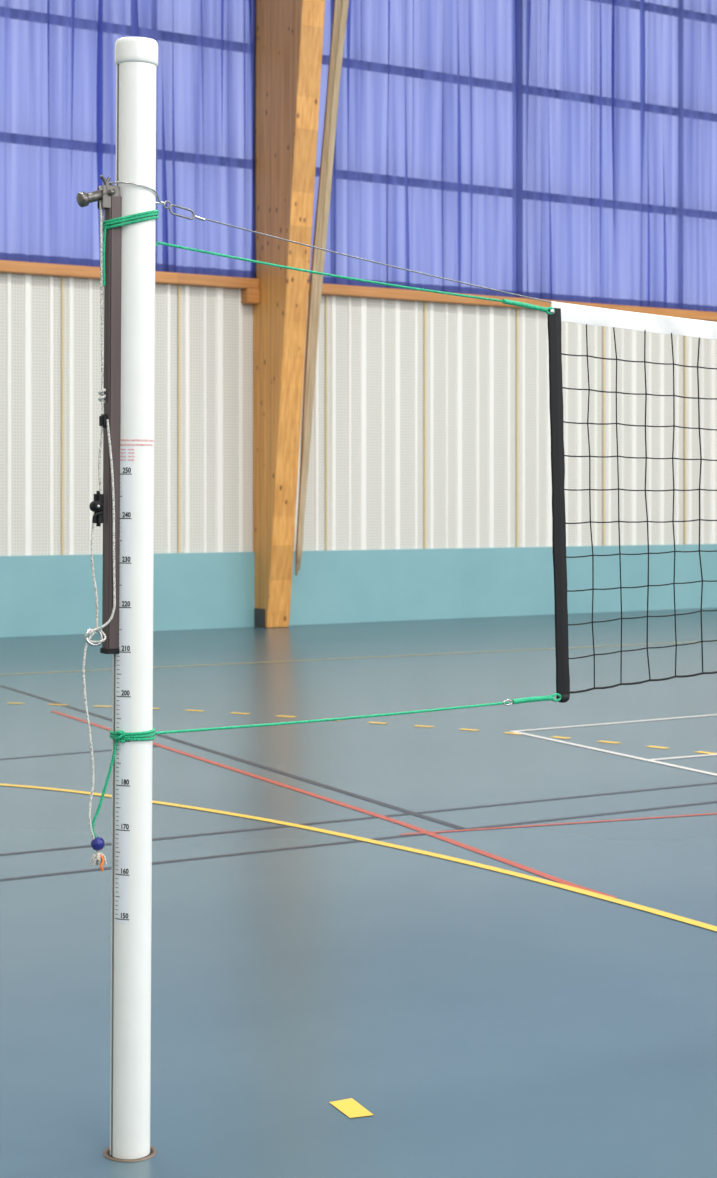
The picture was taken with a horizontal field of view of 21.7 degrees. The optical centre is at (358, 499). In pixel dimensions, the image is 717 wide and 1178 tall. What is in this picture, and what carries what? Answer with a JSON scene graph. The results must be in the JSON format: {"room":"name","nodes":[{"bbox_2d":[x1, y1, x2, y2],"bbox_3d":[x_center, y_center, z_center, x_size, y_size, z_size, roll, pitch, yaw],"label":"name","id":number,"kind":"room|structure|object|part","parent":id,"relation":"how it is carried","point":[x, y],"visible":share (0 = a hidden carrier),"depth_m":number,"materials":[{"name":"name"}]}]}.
{"room":"sports hall","nodes":[
{"label":"sports hall","id":0,"kind":"room"},
{"bbox_2d":[0,608,716,1177],"bbox_3d":[7.364,1.579,12.636,34.000,0.203,25.400,0,0,-33],"label":"floor","id":1,"kind":"structure","parent":0,"point":[488,1023],"depth_m":6.84,"materials":[{"name":"plastic"}]},
{"bbox_2d":[76,37,165,1161],"bbox_3d":[-0.539,0.218,4.226,0.219,2.524,0.121,0,0,-32],"label":"post","id":2,"kind":"object","parent":1,"relation":"on","point":[125,507],"visible":1,"depth_m":4.20,"materials":[{"name":"white metal"}]},
{"bbox_3d":[-0.585,0.039,4.184,0.023,0.026,0.007,0,0,-33],"label":"cleat lever","id":3,"kind":"part","parent":2,"relation":"part of","materials":[{"name":"black plastic"}]},
{"bbox_3d":[-0.584,0.805,4.197,0.036,0.034,0.032,0,0,29],"label":"frayed cord","id":4,"kind":"part","parent":2,"relation":"part of","materials":[{"name":"white fabric"}]},
{"bbox_3d":[-0.582,0.509,4.191,0.075,0.541,0.016,0,0,-16],"label":"tail cord","id":5,"kind":"part","parent":2,"relation":"part of","materials":[{"name":"white fabric"}]},
{"bbox_3d":[-0.573,-0.208,4.198,0.056,0.995,0.017,0,0,-7],"label":"adjusting cord","id":6,"kind":"part","parent":2,"relation":"part of","materials":[{"name":"white fabric"}]},
{"bbox_2d":[156,241,554,314],"bbox_3d":[0.025,-0.537,4.585,1.153,0.108,0.014,0,0,-33],"label":"rope","id":7,"kind":"object","parent":2,"relation":"attached to","point":[504,301],"visible":1,"depth_m":4.59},
{"bbox_2d":[163,201,551,302],"bbox_3d":[0.035,-0.600,4.590,1.141,0.174,0.009,0,0,-33],"label":"cable","id":8,"kind":"object","parent":2,"relation":"attached to","point":[170,204],"visible":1,"depth_m":4.49,"materials":[{"name":"silver metal"}]},
{"bbox_2d":[547,301,716,702],"bbox_3d":[4.510,0.006,7.443,9.518,1.053,0.019,0,0,-33],"label":"net","id":9,"kind":"object","parent":8,"relation":"hanging from","point":[581,314],"visible":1,"depth_m":4.96,"materials":[{"name":"black fabric"}]},
{"bbox_2d":[155,693,560,734],"bbox_3d":[0.027,0.521,4.587,1.192,0.030,0.014,0,0,-33],"label":"rope","id":10,"kind":"object","parent":2,"relation":"attached to","point":[549,697],"visible":0.96,"depth_m":4.60,"materials":[{"name":"green fabric"}]},
{"bbox_2d":[255,608,265,627],"bbox_3d":[-1.125,1.370,21.717,0.060,0.220,0.240,0,0,-33],"label":"metal bracket","id":11,"kind":"object","parent":1,"relation":"on","point":[259,613],"visible":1,"depth_m":21.68,"materials":[{"name":"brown metal"}]},
{"bbox_2d":[253,0,324,627],"bbox_3d":[-0.715,-3.520,21.315,0.300,10.000,1.478,0,0,-33],"label":"column","id":12,"kind":"structure","parent":1,"relation":"on","point":[289,33],"depth_m":21.43,"materials":[{"name":"brown wood"}]},
{"bbox_2d":[61,277,684,554],"bbox_3d":[0.621,-0.520,23.220,34.000,4.000,0.300,0,0,-33],"label":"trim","id":13,"kind":"structure","parent":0,"point":[61,277],"depth_m":23.17,"materials":[{"name":"grey metal"}]},
{"bbox_2d":[0,273,252,555],"bbox_3d":[-4.475,-0.922,19.773,7.700,3.055,0.022,0,0,-33],"label":"cladding","id":14,"kind":"object","parent":13,"relation":"attached to","point":[216,329],"visible":0.87,"depth_m":20.78,"materials":[{"name":"white metal"}]},
{"bbox_2d":[0,260,258,288],"bbox_3d":[-4.442,-2.510,19.722,7.700,0.120,0.160,0,0,-33],"label":"trim","id":15,"kind":"structure","parent":13,"relation":"attached to","point":[13,267],"depth_m":20.69,"materials":[{"name":"brown wood"}]},
{"bbox_2d":[241,288,259,304],"bbox_3d":[-1.262,-2.365,21.736,0.170,0.170,0.180,0,0,-33],"label":"corbel","id":16,"kind":"object","parent":13,"relation":"attached to","point":[250,296],"visible":1,"depth_m":21.67,"materials":[{"name":"brown wood"}]},
{"bbox_2d":[0,544,716,636],"bbox_3d":[0.715,1.042,23.072,34.000,0.875,0.049,0,0,-33],"label":"dado","id":17,"kind":"object","parent":13,"relation":"attached to","point":[41,595],"visible":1,"depth_m":22.70,"materials":[{"name":"teal paint"}]},
{"bbox_2d":[293,294,716,550],"bbox_3d":[2.272,-0.922,24.072,7.700,3.055,0.022,0,0,-33],"label":"cladding","id":18,"kind":"object","parent":13,"relation":"attached to","point":[375,347],"visible":0.73,"depth_m":23.68,"materials":[{"name":"white metal"}]},
{"bbox_2d":[308,282,716,321],"bbox_3d":[2.305,-2.510,24.020,7.700,0.120,0.160,0,0,-33],"label":"trim","id":19,"kind":"structure","parent":13,"relation":"attached to","point":[327,289],"depth_m":23.32,"materials":[{"name":"brown wood"}]},
{"bbox_3d":[7.364,-8.620,12.636,34.000,0.200,25.400,0,0,-33],"label":"ceiling","id":20,"kind":"structure","parent":0,"visible":0},
{"bbox_2d":[295,0,348,574],"bbox_3d":[-0.284,-3.770,21.416,1.205,9.300,0.245,0,0,44],"label":"pole","id":21,"kind":"object","parent":20,"relation":"hanging from","point":[340,8],"visible":0.98,"depth_m":21.51,"materials":[{"name":"brown wood"}]},
{"bbox_3d":[0.621,-8.245,23.220,34.000,0.550,0.300,0,0,-33],"label":"wall","id":22,"kind":"structure","parent":0,"visible":0},
{"bbox_2d":[0,0,255,278],"bbox_3d":[-4.443,-5.418,19.723,7.660,5.705,0.143,0,0,-33],"label":"window curtain","id":23,"kind":"object","parent":22,"relation":"hanging from","point":[58,67],"visible":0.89,"depth_m":20.75,"materials":[{"name":"blue fabric"}]},
{"bbox_2d":[309,0,716,311],"bbox_3d":[2.301,-5.418,24.026,7.660,5.705,0.117,0,0,-33],"label":"window curtain","id":24,"kind":"object","parent":22,"relation":"hanging from","point":[559,150],"visible":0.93,"depth_m":23.91,"materials":[{"name":"blue fabric"}]}
]}

